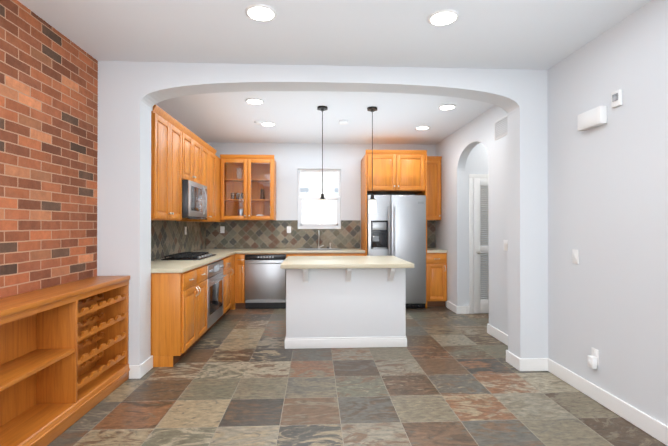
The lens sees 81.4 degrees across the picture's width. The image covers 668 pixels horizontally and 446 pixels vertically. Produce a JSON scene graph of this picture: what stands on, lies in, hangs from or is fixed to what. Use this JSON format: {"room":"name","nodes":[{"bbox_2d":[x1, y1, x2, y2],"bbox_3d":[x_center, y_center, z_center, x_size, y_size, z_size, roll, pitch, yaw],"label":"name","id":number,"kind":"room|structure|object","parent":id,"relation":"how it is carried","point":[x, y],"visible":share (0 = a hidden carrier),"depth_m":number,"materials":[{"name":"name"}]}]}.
{"room":"kitchen","nodes":[
{"label":"kitchen","id":0,"kind":"room"},
{"bbox_2d":[0,0,97,297],"bbox_3d":[-2.031,-0.043,0.743,0.220,2.750,5.230,0,0,-3],"label":"brick wall","id":1,"kind":"structure","parent":0,"point":[48,141],"depth_m":2.71,"materials":[{"name":"red brick"}]},
{"bbox_2d":[206,142,434,219],"bbox_3d":[-0.220,-0.011,6.853,4.430,2.750,0.160,0,0,-3],"label":"wall","id":2,"kind":"structure","parent":0,"point":[291,159],"depth_m":6.77,"materials":[{"name":"white paint"}]},
{"bbox_2d":[227,161,230,219],"bbox_3d":[-1.998,-0.537,6.511,0.389,1.040,0.340,0,0,-3],"label":"upper cabinet","id":3,"kind":"object","parent":2,"relation":"attached to","point":[228,162],"depth_m":6.68,"materials":[{"name":"brown wood"}]},
{"bbox_2d":[231,168,264,215],"bbox_3d":[-1.457,-0.499,6.577,0.578,0.865,0.200,0,0,-3],"label":"contents","id":4,"kind":"object","parent":3,"relation":"in","point":[240,213],"depth_m":6.54,"materials":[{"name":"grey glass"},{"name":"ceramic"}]},
{"bbox_2d":[207,220,360,248],"bbox_3d":[-0.857,0.198,6.735,2.645,0.489,0.009,0,0,-3],"label":"backsplash","id":5,"kind":"structure","parent":2,"relation":"attached to","point":[238,233],"depth_m":6.72,"materials":[{"name":"tile"}]},
{"bbox_2d":[220,226,224,232],"bbox_3d":[-1.918,0.116,6.675,0.072,0.115,0.008,0,0,-3],"label":"outlet","id":6,"kind":"object","parent":5,"relation":"attached to","point":[222,229],"depth_m":6.67,"materials":[{"name":"white plastic"}]},
{"bbox_2d":[298,169,340,228],"bbox_3d":[-0.258,-0.421,6.818,0.750,1.050,0.130,0,0,-3],"label":"window","id":7,"kind":"structure","parent":2,"relation":"in","point":[337,225],"depth_m":6.84,"materials":[{"name":"white plastic"}]},
{"bbox_2d":[427,220,435,247],"bbox_3d":[1.624,0.199,6.857,0.342,0.488,0.005,0,0,-3],"label":"backsplash","id":8,"kind":"structure","parent":2,"relation":"attached to","point":[431,224],"depth_m":6.86,"materials":[{"name":"tile"}]},
{"bbox_2d":[97,61,547,364],"bbox_3d":[-0.051,-0.028,3.572,4.010,2.750,0.230,0,0,-3],"label":"wall","id":9,"kind":"structure","parent":0,"point":[131,95],"depth_m":3.50,"materials":[{"name":"white paint"}]},
{"bbox_2d":[18,0,650,144],"bbox_3d":[0.603,-1.468,2.690,5.930,0.120,9.150,0,0,-3],"label":"ceiling","id":10,"kind":"structure","parent":0,"point":[519,34],"depth_m":3.06,"materials":[{"name":"white paint"}]},
{"bbox_2d":[245,98,263,103],"bbox_3d":[-0.909,-1.393,4.454,0.212,0.010,0.212,0,0,-3],"label":"recessed light","id":11,"kind":"object","parent":10,"relation":"in","point":[254,101],"visible":1,"depth_m":4.45,"materials":[{"name":"white"}]},
{"bbox_2d":[245,4,276,21],"bbox_3d":[-0.489,-1.403,2.602,0.212,0.010,0.212,0,0,-3],"label":"recessed light","id":12,"kind":"object","parent":10,"relation":"in","point":[260,12],"visible":1,"depth_m":2.59,"materials":[{"name":"white"}]},
{"bbox_2d":[261,122,275,125],"bbox_3d":[-0.928,-1.388,5.454,0.212,0.010,0.212,0,0,-3],"label":"recessed light","id":13,"kind":"object","parent":10,"relation":"in","point":[268,124],"visible":0.94,"depth_m":5.46,"materials":[{"name":"white"}]},
{"bbox_2d":[317,106,327,212],"bbox_3d":[-0.140,-0.757,4.678,0.124,1.278,0.124,0,0,-3],"label":"pendant light","id":14,"kind":"object","parent":10,"relation":"hanging from","point":[322,207],"visible":1,"depth_m":4.65,"materials":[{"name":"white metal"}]},
{"bbox_2d":[339,120,347,124],"bbox_3d":[0.131,-1.373,5.305,0.130,0.040,0.130,0,0,-3],"label":"smoke detector","id":15,"kind":"object","parent":10,"relation":"attached to","point":[343,122],"visible":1,"depth_m":5.26,"materials":[{"name":"white plastic"}]},
{"bbox_2d":[367,106,376,212],"bbox_3d":[0.465,-0.757,4.707,0.124,1.278,0.124,0,0,-3],"label":"pendant light","id":16,"kind":"object","parent":10,"relation":"hanging from","point":[372,208],"visible":1,"depth_m":4.69,"materials":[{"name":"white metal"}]},
{"bbox_2d":[415,126,429,129],"bbox_3d":[1.294,-1.387,5.672,0.212,0.010,0.212,0,0,-3],"label":"recessed light","id":17,"kind":"object","parent":10,"relation":"in","point":[422,127],"visible":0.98,"depth_m":5.63,"materials":[{"name":"white"}]},
{"bbox_2d":[428,9,458,25],"bbox_3d":[0.749,-1.403,2.662,0.212,0.010,0.212,0,0,-3],"label":"recessed light","id":18,"kind":"object","parent":10,"relation":"in","point":[444,17],"visible":1,"depth_m":2.65,"materials":[{"name":"white"}]},
{"bbox_2d":[438,104,455,109],"bbox_3d":[1.363,-1.392,4.674,0.212,0.010,0.212,0,0,-3],"label":"recessed light","id":19,"kind":"object","parent":10,"relation":"in","point":[447,107],"visible":1,"depth_m":4.67,"materials":[{"name":"white"}]},
{"bbox_2d":[47,306,666,445],"bbox_3d":[0.603,1.402,2.675,5.930,0.120,9.150,0,0,-3],"label":"floor","id":20,"kind":"structure","parent":0,"point":[446,376],"depth_m":2.97,"materials":[{"name":"tile"}]},
{"bbox_2d":[0,276,129,445],"bbox_3d":[-1.782,0.887,0.858,0.283,0.890,5.006,0,0,-3],"label":"wine rack cabinet","id":21,"kind":"object","parent":20,"relation":"on","point":[64,356],"visible":1,"depth_m":2.61,"materials":[{"name":"brown wood"}]},
{"bbox_2d":[151,268,198,366],"bbox_3d":[-1.741,0.908,3.880,0.624,0.880,0.499,0,0,-3],"label":"base cabinet","id":22,"kind":"object","parent":20,"relation":"on","point":[179,293],"depth_m":3.64,"materials":[{"name":"brown wood"}]},
{"bbox_2d":[151,249,238,271],"bbox_3d":[-1.804,0.455,5.144,0.636,0.040,3.070,0,0,-3],"label":"countertop","id":23,"kind":"structure","parent":22,"relation":"on","point":[156,265],"depth_m":4.23,"materials":[{"name":"beige stone"}]},
{"bbox_2d":[161,252,215,259],"bbox_3d":[-1.796,0.409,4.872,0.450,0.047,0.740,0,0,-3],"label":"gas cooktop","id":24,"kind":"object","parent":23,"relation":"in","point":[190,256],"visible":1,"depth_m":4.66,"materials":[{"name":"black metal"}]},
{"bbox_2d":[199,264,210,339],"bbox_3d":[-1.759,0.910,4.247,0.624,0.880,0.480,0,0,-3],"label":"base cabinet","id":25,"kind":"object","parent":20,"relation":"on","point":[203,268],"depth_m":4.33,"materials":[{"name":"brown wood"}]},
{"bbox_2d":[207,260,226,328],"bbox_3d":[-1.743,0.864,4.872,0.636,0.736,0.756,0,0,-3],"label":"built-in oven","id":26,"kind":"object","parent":25,"relation":"in","point":[215,295],"visible":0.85,"depth_m":4.79,"materials":[{"name":"silver metal"}]},
{"bbox_2d":[214,252,234,323],"bbox_3d":[-1.821,0.917,5.520,0.624,0.880,0.536,0,0,-3],"label":"base cabinet","id":27,"kind":"object","parent":20,"relation":"on","point":[228,261],"depth_m":5.62,"materials":[{"name":"brown wood"}]},
{"bbox_2d":[235,252,238,308],"bbox_3d":[-1.841,0.919,5.904,0.620,0.880,0.367,0,0,-3],"label":"base cabinet","id":28,"kind":"object","parent":20,"relation":"on","point":[236,253],"depth_m":6.10,"materials":[{"name":"brown wood"}]},
{"bbox_2d":[239,248,362,251],"bbox_3d":[-0.532,0.462,6.434,2.030,0.040,0.616,0,0,-3],"label":"countertop","id":29,"kind":"structure","parent":28,"relation":"on","point":[342,249],"depth_m":6.23,"materials":[{"name":"beige stone"}]},
{"bbox_2d":[297,231,340,249],"bbox_3d":[-0.253,0.284,6.494,0.730,0.316,0.469,0,0,-3],"label":"sink faucet","id":30,"kind":"object","parent":29,"relation":"on","point":[319,248],"visible":1,"depth_m":6.64,"materials":[{"name":"silver metal"}]},
{"bbox_2d":[239,252,242,303],"bbox_3d":[-1.875,0.922,6.382,0.600,0.880,0.591,0,0,-3],"label":"base cabinet","id":31,"kind":"object","parent":20,"relation":"on","point":[240,253],"depth_m":6.09,"materials":[{"name":"brown wood"}]},
{"bbox_2d":[245,254,285,308],"bbox_3d":[-1.093,0.929,6.366,0.636,0.859,0.638,0,0,-3],"label":"dishwasher","id":32,"kind":"object","parent":20,"relation":"on","point":[265,281],"visible":0.9,"depth_m":6.11,"materials":[{"name":"silver metal"}]},
{"bbox_2d":[283,252,318,257],"bbox_3d":[-0.527,0.922,6.437,0.489,0.880,0.619,0,0,-3],"label":"base cabinet","id":33,"kind":"object","parent":20,"relation":"on","point":[287,253],"depth_m":6.14,"materials":[{"name":"brown wood"}]},
{"bbox_2d":[319,252,346,255],"bbox_3d":[-0.127,0.922,6.457,0.556,0.880,0.619,0,0,-3],"label":"base cabinet","id":34,"kind":"object","parent":20,"relation":"on","point":[320,253],"depth_m":6.16,"materials":[{"name":"brown wood"}]},
{"bbox_2d":[281,268,406,348],"bbox_3d":[0.118,0.912,4.518,1.328,0.880,0.954,0,0,-3],"label":"kitchen island","id":35,"kind":"object","parent":20,"relation":"on","point":[345,301],"depth_m":4.21,"materials":[{"name":"white"}]},
{"bbox_2d":[280,256,413,267],"bbox_3d":[0.118,0.447,4.519,1.380,0.046,1.070,0,0,-3],"label":"island countertop","id":36,"kind":"structure","parent":35,"relation":"on","point":[291,261],"depth_m":4.15,"materials":[{"name":"beige stone"}]},
{"bbox_2d":[347,252,364,255],"bbox_3d":[0.249,0.922,6.475,0.465,0.880,0.619,0,0,-3],"label":"base cabinet","id":37,"kind":"object","parent":20,"relation":"on","point":[348,253],"depth_m":6.18,"materials":[{"name":"brown wood"}]},
{"bbox_2d":[361,150,426,308],"bbox_3d":[0.976,0.101,6.481,0.980,2.522,0.685,0,0,-3],"label":"tall cabinet","id":38,"kind":"object","parent":20,"relation":"on","point":[399,171],"visible":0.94,"depth_m":6.18,"materials":[{"name":"brown wood"}]},
{"bbox_2d":[367,195,425,307],"bbox_3d":[0.979,0.456,6.427,0.928,1.788,0.742,0,0,-3],"label":"refrigerator","id":39,"kind":"object","parent":20,"relation":"on","point":[396,225],"visible":0.69,"depth_m":6.12,"materials":[{"name":"silver metal"}]},
{"bbox_2d":[427,156,446,306],"bbox_3d":[1.639,0.122,6.531,0.340,2.482,0.652,0,0,-3],"label":"tall cabinet","id":40,"kind":"object","parent":20,"relation":"on","point":[436,277],"visible":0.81,"depth_m":6.32,"materials":[{"name":"brown wood"}]},
{"bbox_2d":[465,143,488,313],"bbox_3d":[2.578,-0.016,5.917,1.230,2.750,0.120,0,0,-3],"label":"wall","id":41,"kind":"structure","parent":0,"point":[477,161],"depth_m":5.83,"materials":[{"name":"white paint"}]},
{"bbox_2d":[469,174,488,313],"bbox_3d":[2.469,0.314,5.795,0.880,2.090,0.108,0,0,-3],"label":"pantry door","id":42,"kind":"structure","parent":41,"relation":"in","point":[478,289],"depth_m":5.81,"materials":[{"name":"white wood"}]},
{"bbox_2d":[435,0,667,425],"bbox_3d":[2.059,-0.033,2.703,0.120,2.750,8.750,0,0,-3],"label":"wall","id":43,"kind":"structure","parent":0,"point":[608,214],"depth_m":2.88,"materials":[{"name":"white paint"}]},
{"bbox_2d":[447,301,458,313],"bbox_3d":[1.830,1.302,6.026,0.016,0.115,0.456,0,0,-3],"label":"baseboard","id":44,"kind":"structure","parent":43,"relation":"attached to","point":[451,306],"depth_m":5.94,"materials":[{"name":"white wood"}]},
{"bbox_2d":[494,116,506,139],"bbox_3d":[1.905,-1.084,4.383,0.022,0.210,0.410,0,0,-3],"label":"air vent","id":45,"kind":"object","parent":43,"relation":"in","point":[500,128],"visible":0.54,"depth_m":4.43,"materials":[{"name":"white"}]},
{"bbox_2d":[503,240,507,250],"bbox_3d":[1.913,0.251,4.322,0.014,0.116,0.118,0,0,-3],"label":"light switch","id":46,"kind":"object","parent":43,"relation":"attached to","point":[505,243],"visible":0.92,"depth_m":4.33,"materials":[{"name":"white plastic"}]},
{"bbox_2d":[487,324,535,362],"bbox_3d":[1.914,1.293,4.279,0.016,0.115,1.006,0,0,-3],"label":"baseboard","id":47,"kind":"structure","parent":43,"relation":"attached to","point":[491,330],"depth_m":4.45,"materials":[{"name":"white wood"}]},
{"bbox_2d":[572,249,578,263],"bbox_3d":[1.968,0.275,3.173,0.014,0.116,0.072,0,0,-3],"label":"light switch","id":48,"kind":"object","parent":43,"relation":"attached to","point":[575,256],"visible":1,"depth_m":3.16,"materials":[{"name":"white plastic"}]},
{"bbox_2d":[578,106,606,130],"bbox_3d":[1.957,-0.792,2.953,0.058,0.130,0.250,0,0,-3],"label":"door chime","id":49,"kind":"object","parent":43,"relation":"attached to","point":[593,118],"visible":1,"depth_m":2.90,"materials":[{"name":"white plastic"}]},
{"bbox_2d":[587,348,598,368],"bbox_3d":[1.961,1.027,2.948,0.050,0.143,0.072,0,0,-3],"label":"electrical outlet","id":50,"kind":"object","parent":43,"relation":"attached to","point":[593,361],"visible":1,"depth_m":2.93,"materials":[{"name":"white plastic"}]},
{"bbox_2d":[544,358,667,445],"bbox_3d":[2.069,1.276,1.035,0.021,0.115,5.030,0,0,-3],"label":"baseboard","id":51,"kind":"structure","parent":43,"relation":"attached to","point":[650,425],"depth_m":2.76,"materials":[{"name":"white wood"}]},
{"bbox_2d":[611,89,621,107],"bbox_3d":[1.986,-0.873,2.729,0.022,0.110,0.080,0,0,-3],"label":"thermostat","id":52,"kind":"object","parent":43,"relation":"attached to","point":[616,98],"visible":1,"depth_m":2.72,"materials":[{"name":"white plastic"}]},
{"bbox_3d":[-2.243,-0.020,5.113,0.220,2.750,3.520,0,0,-3],"label":"wall","id":53,"kind":"structure","parent":0,"visible":0},
{"bbox_2d":[151,105,174,220],"bbox_3d":[-1.897,-0.582,3.934,0.340,1.102,0.454,0,0,-3],"label":"upper cabinet","id":54,"kind":"object","parent":53,"relation":"attached to","point":[162,124],"depth_m":3.91,"materials":[{"name":"brown wood"}]},
{"bbox_2d":[151,221,206,260],"bbox_3d":[-2.128,0.190,5.152,0.010,0.489,3.049,0,0,-3],"label":"backsplash","id":55,"kind":"structure","parent":53,"relation":"attached to","point":[169,237],"depth_m":5.21,"materials":[{"name":"tile"}]},
{"bbox_2d":[175,119,186,220],"bbox_3d":[-1.915,-0.580,4.299,0.340,1.102,0.521,0,0,-3],"label":"upper cabinet","id":56,"kind":"object","parent":53,"relation":"attached to","point":[180,152],"depth_m":4.42,"materials":[{"name":"brown wood"}]},
{"bbox_2d":[187,129,194,181],"bbox_3d":[-1.935,-0.818,4.713,0.340,0.622,0.439,0,0,-3],"label":"upper cabinet","id":57,"kind":"object","parent":53,"relation":"attached to","point":[190,136],"depth_m":4.81,"materials":[{"name":"brown wood"}]},
{"bbox_2d":[182,180,206,219],"bbox_3d":[-1.873,-0.274,4.872,0.469,0.455,0.754,0,0,-3],"label":"over-the-range microwave","id":58,"kind":"object","parent":57,"relation":"attached to","point":[194,200],"visible":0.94,"depth_m":4.69,"materials":[{"name":"silver metal"}]},
{"bbox_2d":[187,141,210,220],"bbox_3d":[-1.970,-0.574,5.436,0.340,1.102,0.511,0,0,-3],"label":"upper cabinet","id":59,"kind":"object","parent":53,"relation":"attached to","point":[206,148],"depth_m":5.55,"materials":[{"name":"brown wood"}]},
{"bbox_2d":[195,135,202,184],"bbox_3d":[-1.951,-0.816,5.029,0.340,0.622,0.439,0,0,-3],"label":"upper cabinet","id":60,"kind":"object","parent":53,"relation":"attached to","point":[198,141],"depth_m":5.14,"materials":[{"name":"brown wood"}]},
{"bbox_2d":[211,147,214,220],"bbox_3d":[-1.987,-0.572,5.784,0.340,1.102,0.431,0,0,-3],"label":"upper cabinet","id":61,"kind":"object","parent":53,"relation":"attached to","point":[212,149],"depth_m":5.85,"materials":[{"name":"brown wood"}]},
{"bbox_2d":[215,150,226,220],"bbox_3d":[-1.981,-0.570,6.152,0.389,1.102,0.419,0,0,-3],"label":"upper cabinet","id":62,"kind":"object","parent":53,"relation":"attached to","point":[220,163],"depth_m":6.35,"materials":[{"name":"brown wood"}]},
{"label":"outside","id":63,"kind":"structure","parent":0,"visible":0},
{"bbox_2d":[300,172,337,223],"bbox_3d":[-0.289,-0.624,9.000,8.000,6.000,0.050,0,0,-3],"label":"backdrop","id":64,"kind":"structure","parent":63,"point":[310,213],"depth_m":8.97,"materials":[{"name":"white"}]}
]}

